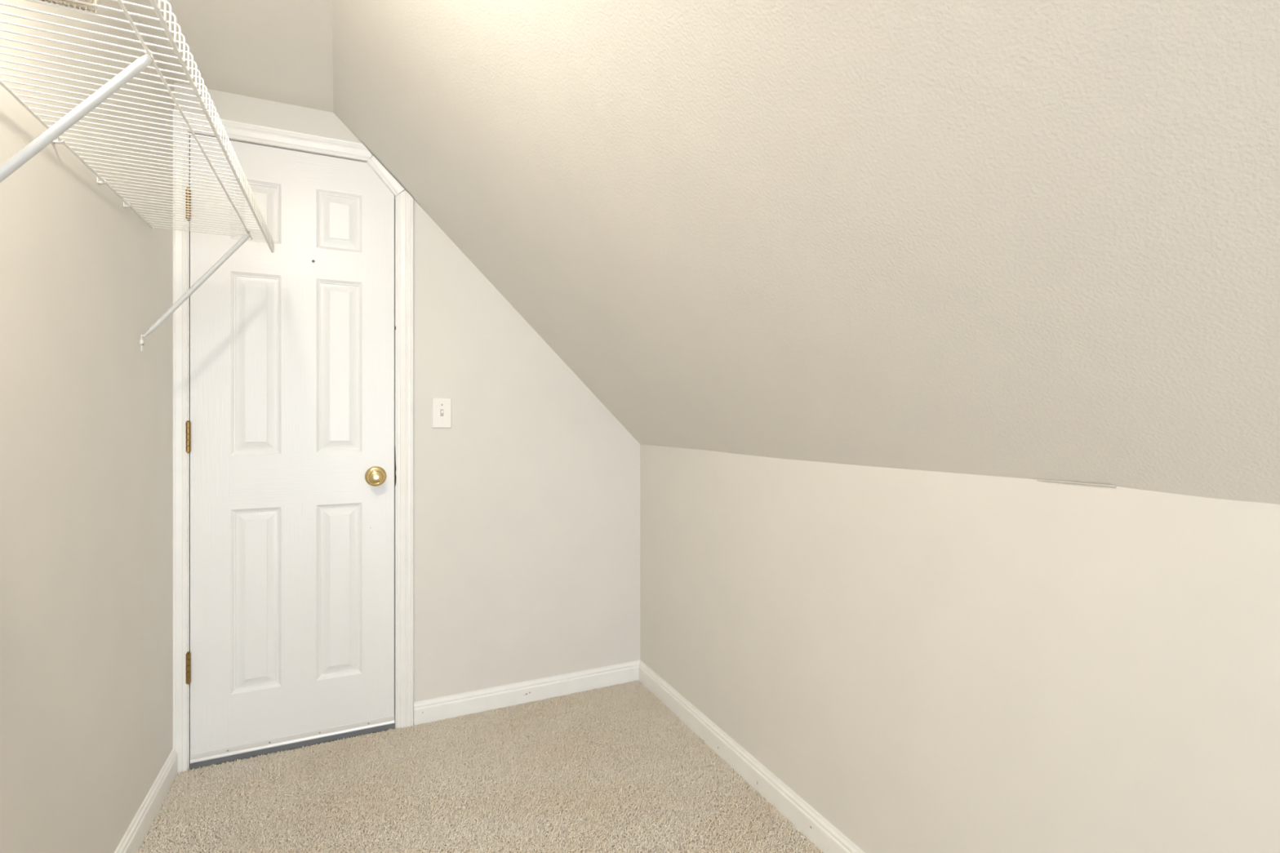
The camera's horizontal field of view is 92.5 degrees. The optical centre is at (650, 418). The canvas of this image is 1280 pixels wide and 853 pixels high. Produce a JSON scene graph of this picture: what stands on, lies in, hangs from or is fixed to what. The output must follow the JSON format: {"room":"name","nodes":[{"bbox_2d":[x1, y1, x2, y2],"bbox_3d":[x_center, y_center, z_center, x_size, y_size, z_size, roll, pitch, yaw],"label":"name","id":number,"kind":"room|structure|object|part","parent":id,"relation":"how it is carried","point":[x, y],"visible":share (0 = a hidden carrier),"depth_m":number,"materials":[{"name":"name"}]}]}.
{"room":"walk-in closet","nodes":[
{"label":"walk-in closet","id":0,"kind":"room"},
{"bbox_2d":[0,0,173,852],"bbox_3d":[-0.407,0.066,-0.507,0.100,2.389,5.633,0,0,-25],"label":"wall","id":1,"kind":"structure","parent":0,"point":[86,414],"depth_m":1.30,"materials":[{"name":"beige paint"}]},
{"bbox_2d":[0,0,274,351],"bbox_3d":[-0.826,-0.364,0.854,0.313,0.363,2.103,0,0,-26],"label":"wire shelf","id":2,"kind":"object","parent":1,"relation":"attached to","point":[76,114],"visible":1,"depth_m":1.06,"materials":[{"name":"white metal"}]},
{"bbox_3d":[-0.950,-0.539,0.793,0.005,0.005,2.103,0,0,-26],"label":"rod","id":3,"kind":"part","parent":2,"relation":"part of","materials":[{"name":"white metal"}]},
{"bbox_3d":[-1.382,-0.205,1.673,0.010,0.045,0.016,0,0,-26],"label":"foot plate","id":4,"kind":"part","parent":2,"relation":"part of","materials":[{"name":"white metal"}]},
{"bbox_3d":[-0.737,-0.539,0.897,0.006,0.004,2.103,0,0,-26],"label":"support rod","id":5,"kind":"part","parent":2,"relation":"part of","materials":[{"name":"white metal"}]},
{"bbox_3d":[-0.690,-0.507,0.920,0.006,0.005,2.103,0,0,-26],"label":"lip rod","id":6,"kind":"part","parent":2,"relation":"part of","materials":[{"name":"white metal"}]},
{"bbox_2d":[114,748,177,852],"bbox_3d":[-0.353,1.101,-0.491,0.012,0.097,5.415,0,0,-25],"label":"baseboard","id":7,"kind":"structure","parent":1,"relation":"attached to","point":[134,837],"depth_m":1.70,"materials":[{"name":"white paint"}]},
{"bbox_2d":[128,0,333,112],"bbox_3d":[-0.107,-1.109,-0.337,0.689,0.060,5.483,0,0,-25],"label":"ceiling","id":8,"kind":"structure","parent":0,"point":[277,51],"depth_m":1.77,"materials":[{"name":"beige paint"}]},
{"bbox_2d":[40,0,97,13],"bbox_3d":[-0.779,-0.565,0.720,0.163,0.043,0.161,0,0,-25],"label":"ceiling light","id":9,"kind":"object","parent":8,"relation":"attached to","point":[64,2],"visible":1,"depth_m":0.81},
{"bbox_2d":[173,82,639,724],"bbox_3d":[-0.808,0.060,2.365,1.843,2.399,0.100,0,0,-25],"label":"wall","id":10,"kind":"structure","parent":0,"point":[526,508],"depth_m":2.41,"materials":[{"name":"beige paint"}]},
{"bbox_2d":[186,135,395,769],"bbox_3d":[-1.214,0.108,2.106,0.624,2.060,0.092,0,0,-25],"label":"door","id":11,"kind":"structure","parent":10,"relation":"in","point":[290,429],"depth_m":2.11,"materials":[{"name":"white wood"}]},
{"bbox_3d":[-1.329,-0.699,2.069,0.146,0.208,0.011,0,0,-25],"label":"panel","id":12,"kind":"part","parent":11,"relation":"part of","materials":[{"name":"white wood"}]},
{"bbox_3d":[-1.329,-0.184,2.069,0.146,0.612,0.011,0,0,-25],"label":"panel","id":13,"kind":"part","parent":11,"relation":"part of","materials":[{"name":"white wood"}]},
{"bbox_3d":[-1.329,0.610,2.069,0.146,0.615,0.011,0,0,-25],"label":"panel","id":14,"kind":"part","parent":11,"relation":"part of","materials":[{"name":"white wood"}]},
{"bbox_3d":[-1.104,-0.699,2.177,0.146,0.208,0.011,0,0,-25],"label":"panel","id":15,"kind":"part","parent":11,"relation":"part of","materials":[{"name":"white wood"}]},
{"bbox_3d":[-1.104,-0.184,2.177,0.146,0.612,0.011,0,0,-25],"label":"panel","id":16,"kind":"part","parent":11,"relation":"part of","materials":[{"name":"white wood"}]},
{"bbox_3d":[-1.104,0.610,2.177,0.146,0.615,0.011,0,0,-25],"label":"panel","id":17,"kind":"part","parent":11,"relation":"part of","materials":[{"name":"white wood"}]},
{"bbox_3d":[-0.981,0.209,2.192,0.055,0.055,0.048,0,0,-25],"label":"knob","id":18,"kind":"part","parent":11,"relation":"part of","materials":[{"name":"gold metal"}]},
{"bbox_2d":[173,111,413,773],"bbox_3d":[-1.220,0.079,2.154,0.717,2.126,0.107,0,0,-25],"label":"door frame","id":19,"kind":"structure","parent":10,"relation":"attached to","point":[240,131],"depth_m":2.07,"materials":[{"name":"white paint"}]},
{"bbox_2d":[431,397,451,427],"bbox_3d":[-0.786,-0.021,2.312,0.070,0.114,0.015,0,0,-25],"label":"light switch","id":20,"kind":"object","parent":10,"relation":"attached to","point":[441,406],"visible":1,"depth_m":2.31,"materials":[{"name":"white plastic"}]},
{"bbox_2d":[413,660,640,726],"bbox_3d":[-0.459,1.101,2.469,0.924,0.097,0.013,0,0,-25],"label":"baseboard","id":21,"kind":"structure","parent":10,"relation":"attached to","point":[430,710],"depth_m":2.44,"materials":[{"name":"white paint"}]},
{"bbox_2d":[142,684,805,852],"bbox_3d":[0.337,1.201,-0.043,1.843,0.118,5.833,0,0,-25],"label":"floor","id":22,"kind":"structure","parent":0,"point":[630,684],"depth_m":1.78,"materials":[{"name":"beige carpet"}]},
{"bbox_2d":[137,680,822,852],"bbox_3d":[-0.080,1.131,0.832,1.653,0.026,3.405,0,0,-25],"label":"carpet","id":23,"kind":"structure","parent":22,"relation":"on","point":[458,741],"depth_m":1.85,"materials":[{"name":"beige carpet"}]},
{"bbox_2d":[332,0,1279,504],"bbox_3d":[0.617,-0.516,-0.021,1.259,1.266,5.433,0,0,-25],"label":"ceiling","id":24,"kind":"structure","parent":0,"point":[1028,239],"depth_m":0.95,"materials":[{"name":"beige paint"}]},
{"bbox_2d":[1035,479,1116,487],"bbox_3d":[0.724,0.110,1.048,0.006,0.004,0.128,0,0,-25],"label":"tape","id":25,"kind":"object","parent":24,"relation":"attached to","point":[1036,479],"visible":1,"depth_m":1.04,"materials":[{"name":"beige paint"}]},
{"bbox_2d":[640,444,1279,852],"bbox_3d":[1.167,0.685,0.241,0.100,1.150,5.433,0,0,-25],"label":"wall","id":26,"kind":"structure","parent":0,"point":[930,661],"depth_m":1.22,"materials":[{"name":"beige paint"}]},
{"bbox_2d":[639,661,864,852],"bbox_3d":[1.119,1.101,0.211,0.013,0.097,5.420,0,0,-25],"label":"baseboard","id":27,"kind":"structure","parent":26,"relation":"attached to","point":[825,837],"depth_m":1.88,"materials":[{"name":"white paint"}]}
]}

